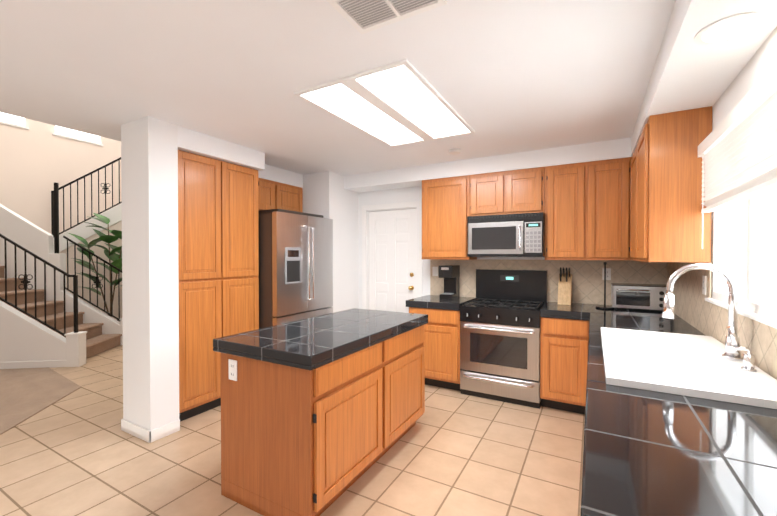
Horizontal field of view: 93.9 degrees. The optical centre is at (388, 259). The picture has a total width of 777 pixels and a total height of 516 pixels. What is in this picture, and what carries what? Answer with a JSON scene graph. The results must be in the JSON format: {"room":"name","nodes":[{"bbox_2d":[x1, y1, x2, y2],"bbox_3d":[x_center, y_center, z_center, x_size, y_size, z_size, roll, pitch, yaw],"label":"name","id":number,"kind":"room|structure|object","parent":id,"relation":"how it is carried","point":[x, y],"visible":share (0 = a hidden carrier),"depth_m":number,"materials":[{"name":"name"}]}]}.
{"room":"kitchen","nodes":[
{"label":"kitchen","id":0,"kind":"room"},
{"bbox_2d":[0,118,121,234],"bbox_3d":[-6.751,-1.350,5.524,0.120,5.400,8.840,0,1,29],"label":"wall","id":1,"kind":"structure","parent":0,"point":[38,159],"depth_m":6.63,"materials":[{"name":"beige paint"}]},
{"bbox_2d":[0,112,28,129],"bbox_3d":[-6.437,-2.629,5.925,0.019,0.750,0.830,0,1,29],"label":"window","id":2,"kind":"structure","parent":1,"relation":"in","point":[11,120],"depth_m":6.12,"materials":[{"name":"white"}]},
{"bbox_2d":[0,204,122,368],"bbox_3d":[-5.676,0.038,5.024,3.360,2.635,1.310,0,1,-8],"label":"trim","id":3,"kind":"structure","parent":1,"relation":"attached to","point":[26,341],"depth_m":5.53,"materials":[{"name":"white paint"}]},
{"bbox_2d":[52,126,102,145],"bbox_3d":[-5.886,-2.640,6.905,0.019,0.750,0.780,0,1,29],"label":"window","id":4,"kind":"structure","parent":1,"relation":"in","point":[76,135],"depth_m":6.89,"materials":[{"name":"white"}]},
{"bbox_2d":[53,203,122,319],"bbox_3d":[-3.893,-0.704,6.710,4.260,4.083,0.180,0,1,-8],"label":"wall","id":5,"kind":"structure","parent":0,"point":[113,215],"depth_m":6.47,"materials":[{"name":"white paint"}]},
{"bbox_2d":[0,345,584,515],"bbox_3d":[-2.732,1.424,3.295,9.700,0.100,9.200,0,1,29],"label":"floor","id":6,"kind":"structure","parent":0,"point":[80,452],"depth_m":2.46,"materials":[{"name":"tile"}]},
{"bbox_2d":[0,367,80,434],"bbox_3d":[-4.719,1.382,2.161,6.706,0.006,4.637,0,1,29],"label":"carpet","id":7,"kind":"object","parent":6,"relation":"on","point":[26,393],"visible":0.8,"depth_m":3.76,"materials":[{"name":"beige carpet"}]},
{"bbox_2d":[0,266,121,358],"bbox_3d":[-5.362,0.545,5.071,2.456,1.620,1.048,0,1,-8],"label":"stair steps","id":8,"kind":"structure","parent":6,"relation":"on","point":[97,341],"depth_m":5.33,"materials":[{"name":"beige carpet"}]},
{"bbox_2d":[0,157,121,336],"bbox_3d":[-4.430,-1.277,5.780,3.325,4.549,4.619,0,1,29],"label":"stair railing","id":9,"kind":"object","parent":8,"relation":"on","point":[54,214],"visible":0.75,"depth_m":5.66,"materials":[{"name":"black metal"}]},
{"bbox_2d":[69,213,121,321],"bbox_3d":[-4.737,0.274,6.142,0.960,2.139,0.841,0,1,29],"label":"fiddle-leaf fig plant","id":10,"kind":"object","parent":6,"relation":"on","point":[114,257],"visible":0.67,"depth_m":6.11,"materials":[{"name":"green plant"}]},
{"bbox_2d":[178,150,259,421],"bbox_3d":[-1.799,0.228,3.491,0.622,2.288,0.872,0,1,29],"label":"pantry cabinet","id":11,"kind":"object","parent":6,"relation":"on","point":[218,245],"visible":0.62,"depth_m":3.25,"materials":[{"name":"brown wood"}]},
{"bbox_2d":[259,211,332,328],"bbox_3d":[-1.206,0.437,4.197,0.836,1.855,0.905,0,1,29],"label":"fridge","id":12,"kind":"object","parent":6,"relation":"on","point":[295,267],"visible":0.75,"depth_m":3.83,"materials":[{"name":"grey metal"}]},
{"bbox_2d":[259,209,322,217],"bbox_3d":[-1.194,-0.505,4.189,0.545,0.056,0.720,0,1,29],"label":"tray","id":13,"kind":"object","parent":12,"relation":"on","point":[285,211],"visible":0.29,"depth_m":3.88,"materials":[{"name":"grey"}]},
{"bbox_2d":[221,337,392,515],"bbox_3d":[-0.491,0.947,2.297,0.710,0.876,0.764,0,1,29],"label":"base cabinet","id":14,"kind":"object","parent":6,"relation":"on","point":[319,441],"depth_m":1.98,"materials":[{"name":"brown wood"}]},
{"bbox_2d":[228,359,236,380],"bbox_3d":[-0.889,0.629,2.074,0.070,0.115,0.007,0,1,29],"label":"outlet","id":15,"kind":"object","parent":14,"relation":"attached to","point":[232,369],"visible":1,"depth_m":2.07,"materials":[{"name":"white plastic"}]},
{"bbox_2d":[213,308,427,370],"bbox_3d":[-0.349,0.492,2.565,0.750,0.072,1.440,0,1,29],"label":"countertop","id":16,"kind":"structure","parent":14,"relation":"on","point":[312,343],"depth_m":2.19,"materials":[{"name":"black tile"}]},
{"bbox_2d":[393,325,424,444],"bbox_3d":[-0.189,0.941,2.834,0.710,0.876,0.764,0,1,29],"label":"base cabinet","id":17,"kind":"object","parent":6,"relation":"on","point":[408,347],"depth_m":2.72,"materials":[{"name":"brown wood"}]},
{"bbox_2d":[409,307,460,390],"bbox_3d":[0.622,0.928,4.110,0.584,0.875,0.637,0,1,29],"label":"base cabinet","id":18,"kind":"object","parent":6,"relation":"on","point":[442,345],"visible":0.46,"depth_m":3.79,"materials":[{"name":"brown wood"}]},
{"bbox_2d":[460,269,546,408],"bbox_3d":[1.190,0.741,3.748,0.752,1.255,0.683,0,1,29],"label":"range","id":19,"kind":"object","parent":6,"relation":"on","point":[500,337],"visible":1,"depth_m":3.55,"materials":[{"name":"silver metal"}]},
{"bbox_2d":[540,314,588,413],"bbox_3d":[1.724,0.934,3.491,0.424,0.875,0.637,0,1,29],"label":"base cabinet","id":20,"kind":"object","parent":6,"relation":"on","point":[563,359],"visible":0.85,"depth_m":3.23,"materials":[{"name":"brown wood"}]},
{"bbox_3d":[0.470,0.969,0.234,0.617,0.875,6.308,0,1,29],"label":"base cabinet","id":21,"kind":"object","parent":6,"relation":"on","visible":0},
{"bbox_2d":[406,295,475,310],"bbox_3d":[0.609,0.476,4.108,0.609,0.072,0.648,0,1,29],"label":"countertop","id":22,"kind":"structure","parent":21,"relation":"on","point":[428,301],"depth_m":3.89,"materials":[{"name":"black tile"}]},
{"bbox_2d":[439,265,459,298],"bbox_3d":[0.708,0.251,4.229,0.158,0.375,0.291,0,1,29],"label":"coffee maker","id":23,"kind":"object","parent":22,"relation":"on","point":[450,274],"visible":1,"depth_m":4.18,"materials":[{"name":"black plastic"}]},
{"bbox_2d":[540,302,585,319],"bbox_3d":[1.697,0.483,3.493,0.371,0.072,0.654,0,1,29],"label":"countertop","id":24,"kind":"structure","parent":21,"relation":"on","point":[573,311],"depth_m":3.28,"materials":[{"name":"black tile"}]},
{"bbox_2d":[557,267,571,304],"bbox_3d":[1.784,0.260,3.674,0.120,0.367,0.203,0,1,29],"label":"knife block","id":25,"kind":"object","parent":24,"relation":"on","point":[565,289],"visible":0.98,"depth_m":3.66,"materials":[{"name":"brown wood"}]},
{"bbox_2d":[580,304,776,515],"bbox_3d":[0.607,0.514,0.507,0.653,0.072,6.928,0,1,29],"label":"countertop","id":26,"kind":"structure","parent":21,"relation":"on","point":[649,453],"depth_m":0.91,"materials":[{"name":"black tile"}]},
{"bbox_2d":[595,262,614,308],"bbox_3d":[2.010,0.233,3.371,0.156,0.429,0.156,0,1,29],"label":"paper towel holder","id":27,"kind":"object","parent":26,"relation":"on","point":[605,306],"visible":0.98,"depth_m":3.37,"materials":[{"name":"black metal"}]},
{"bbox_2d":[611,283,665,309],"bbox_3d":[2.280,0.337,3.303,0.422,0.221,0.337,0,1,29],"label":"toaster oven","id":28,"kind":"object","parent":26,"relation":"on","point":[638,296],"visible":0.85,"depth_m":3.21,"materials":[{"name":"grey metal"}]},
{"bbox_2d":[601,327,776,408],"bbox_3d":[1.331,0.540,1.720,0.547,0.205,1.110,0,1,29],"label":"sink","id":29,"kind":"object","parent":26,"relation":"in","point":[696,366],"visible":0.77,"depth_m":1.67,"materials":[{"name":"white ceramic"}]},
{"bbox_2d":[662,263,755,371],"bbox_3d":[1.389,0.227,1.587,0.287,0.423,0.246,0,1,29],"label":"faucet","id":30,"kind":"object","parent":26,"relation":"on","point":[733,349],"visible":1,"depth_m":1.61,"materials":[{"name":"silver metal"}]},
{"bbox_2d":[0,0,675,175],"bbox_3d":[-0.979,-1.191,1.353,4.510,0.250,7.220,0,1,29],"label":"ceiling","id":31,"kind":"structure","parent":0,"point":[502,77],"depth_m":2.02,"materials":[{"name":"white paint"}]},
{"bbox_2d":[294,59,474,146],"bbox_3d":[0.059,-1.072,2.693,0.810,0.016,1.290,0,1,29],"label":"recessed light","id":32,"kind":"object","parent":31,"relation":"in","point":[401,102],"visible":1,"depth_m":2.50,"materials":[{"name":"white plastic"}]},
{"bbox_2d":[326,0,446,33],"bbox_3d":[-0.006,-1.060,1.485,0.420,0.014,0.260,0,1,29],"label":"ceiling vent","id":33,"kind":"object","parent":31,"relation":"in","point":[363,16],"visible":1,"depth_m":1.54,"materials":[{"name":"grey metal"}]},
{"bbox_2d":[449,149,460,154],"bbox_3d":[0.661,-1.075,3.611,0.120,0.030,0.120,0,1,29],"label":"smoke detector","id":34,"kind":"object","parent":31,"relation":"attached to","point":[454,151],"visible":1,"depth_m":3.58,"materials":[{"name":"white plastic"}]},
{"bbox_2d":[121,27,776,430],"bbox_3d":[-0.979,-1.306,1.352,4.510,5.400,7.220,0,1,29],"label":"wall","id":35,"kind":"structure","parent":0,"point":[149,165],"depth_m":2.85,"materials":[{"name":"white paint"}]},
{"bbox_2d":[121,419,153,442],"bbox_3d":[-1.976,1.334,2.842,0.424,0.090,0.015,0,1,29],"label":"baseboard","id":36,"kind":"structure","parent":35,"relation":"attached to","point":[144,434],"depth_m":2.82,"materials":[{"name":"white wood"}]},
{"bbox_2d":[258,177,302,211],"bbox_3d":[-1.473,-0.738,4.349,0.340,0.380,0.955,0,1,29],"label":"upper cabinet","id":37,"kind":"object","parent":35,"relation":"attached to","point":[274,195],"visible":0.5,"depth_m":4.32,"materials":[{"name":"brown wood"}]},
{"bbox_2d":[362,201,421,308],"bbox_3d":[0.062,0.307,4.846,0.900,2.100,0.138,0,1,29],"label":"door frame","id":38,"kind":"structure","parent":35,"relation":"attached to","point":[417,205],"depth_m":4.90,"materials":[{"name":"white wood"}]},
{"bbox_2d":[369,209,416,312],"bbox_3d":[0.034,0.347,4.796,0.728,2.006,0.117,0,1,29],"label":"door leaf","id":39,"kind":"structure","parent":35,"relation":"in","point":[392,260],"depth_m":4.80,"materials":[{"name":"white wood"}]},
{"bbox_2d":[422,175,476,259],"bbox_3d":[0.705,-0.466,4.222,0.564,0.920,0.337,0,1,29],"label":"upper cabinet","id":40,"kind":"object","parent":35,"relation":"attached to","point":[445,207],"visible":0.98,"depth_m":4.07,"materials":[{"name":"brown wood"}]},
{"bbox_2d":[469,167,544,215],"bbox_3d":[1.282,-0.695,3.895,0.756,0.455,0.337,0,1,29],"label":"upper cabinet","id":41,"kind":"object","parent":35,"relation":"attached to","point":[519,191],"visible":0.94,"depth_m":3.73,"materials":[{"name":"brown wood"}]},
{"bbox_2d":[467,212,544,256],"bbox_3d":[1.257,-0.250,3.857,0.754,0.431,0.436,0,1,29],"label":"microwave","id":42,"kind":"object","parent":41,"relation":"attached to","point":[514,235],"visible":1,"depth_m":3.69,"materials":[{"name":"silver metal"}]},
{"bbox_2d":[430,259,665,304],"bbox_3d":[1.543,0.219,3.950,2.340,0.445,0.008,0,1,29],"label":"backsplash","id":43,"kind":"structure","parent":35,"relation":"attached to","point":[587,282],"depth_m":3.73,"materials":[{"name":"beige tile"}]},
{"bbox_2d":[432,267,437,275],"bbox_3d":[0.576,0.141,4.483,0.072,0.116,0.007,0,1,29],"label":"outlet","id":44,"kind":"object","parent":43,"relation":"attached to","point":[434,271],"visible":1,"depth_m":4.48,"materials":[{"name":"white plastic"}]},
{"bbox_2d":[602,268,610,279],"bbox_3d":[2.158,0.141,3.594,0.072,0.116,0.007,0,1,29],"label":"electrical outlet","id":45,"kind":"object","parent":43,"relation":"attached to","point":[608,273],"visible":0.67,"depth_m":3.59,"materials":[{"name":"white plastic"}]},
{"bbox_2d":[545,157,631,259],"bbox_3d":[1.927,-0.459,3.535,0.720,0.920,0.337,0,1,29],"label":"upper cabinet","id":46,"kind":"object","parent":35,"relation":"attached to","point":[587,210],"visible":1,"depth_m":3.38,"materials":[{"name":"brown wood"}]},
{"bbox_2d":[630,106,711,262],"bbox_3d":[2.104,-0.451,2.825,0.322,0.920,1.402,0,1,29],"label":"upper cabinet","id":47,"kind":"object","parent":35,"relation":"attached to","point":[677,138],"depth_m":2.23,"materials":[{"name":"brown wood"}]},
{"bbox_2d":[666,262,776,379],"bbox_3d":[0.890,-0.203,0.342,0.007,1.364,6.930,0,1,29],"label":"backsplash","id":48,"kind":"structure","parent":35,"relation":"attached to","point":[694,308],"depth_m":2.09,"materials":[{"name":"beige tile"}]},
{"bbox_2d":[702,275,706,294],"bbox_3d":[1.944,0.155,2.237,0.007,0.116,0.072,0,1,29],"label":"electrical outlet","id":49,"kind":"object","parent":48,"relation":"attached to","point":[704,280],"visible":1,"depth_m":2.23,"materials":[{"name":"white plastic"}]},
{"bbox_2d":[698,64,776,248],"bbox_3d":[1.490,-0.363,1.473,0.067,0.612,1.552,0,1,29],"label":"window shade","id":50,"kind":"object","parent":35,"relation":"attached to","point":[737,149],"visible":1,"depth_m":1.56,"materials":[{"name":"white fabric"}]},
{"bbox_2d":[705,195,776,328],"bbox_3d":[1.548,-0.202,1.475,0.072,0.910,1.590,0,1,29],"label":"window","id":51,"kind":"structure","parent":35,"relation":"in","point":[749,303],"depth_m":1.63,"materials":[{"name":"white plastic"}]},
{"bbox_2d":[717,188,776,307],"bbox_3d":[1.557,-0.212,1.470,0.005,0.800,1.460,0,1,29],"label":"window panel","id":52,"kind":"object","parent":51,"relation":"attached to","point":[732,230],"visible":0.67,"depth_m":1.72,"materials":[{"name":"white glass"}]},
{"bbox_2d":[178,0,776,192],"bbox_3d":[-0.951,-0.981,1.340,4.205,0.170,6.980,0,1,29],"label":"soffit","id":53,"kind":"structure","parent":0,"point":[688,73],"depth_m":2.13,"materials":[{"name":"white paint"}]},
{"bbox_2d":[694,12,763,44],"bbox_3d":[1.315,-0.892,1.409,0.200,0.007,0.200,0,1,29],"label":"recessed light","id":54,"kind":"object","parent":53,"relation":"in","point":[729,28],"visible":1,"depth_m":1.40,"materials":[{"name":"white"}]}
]}

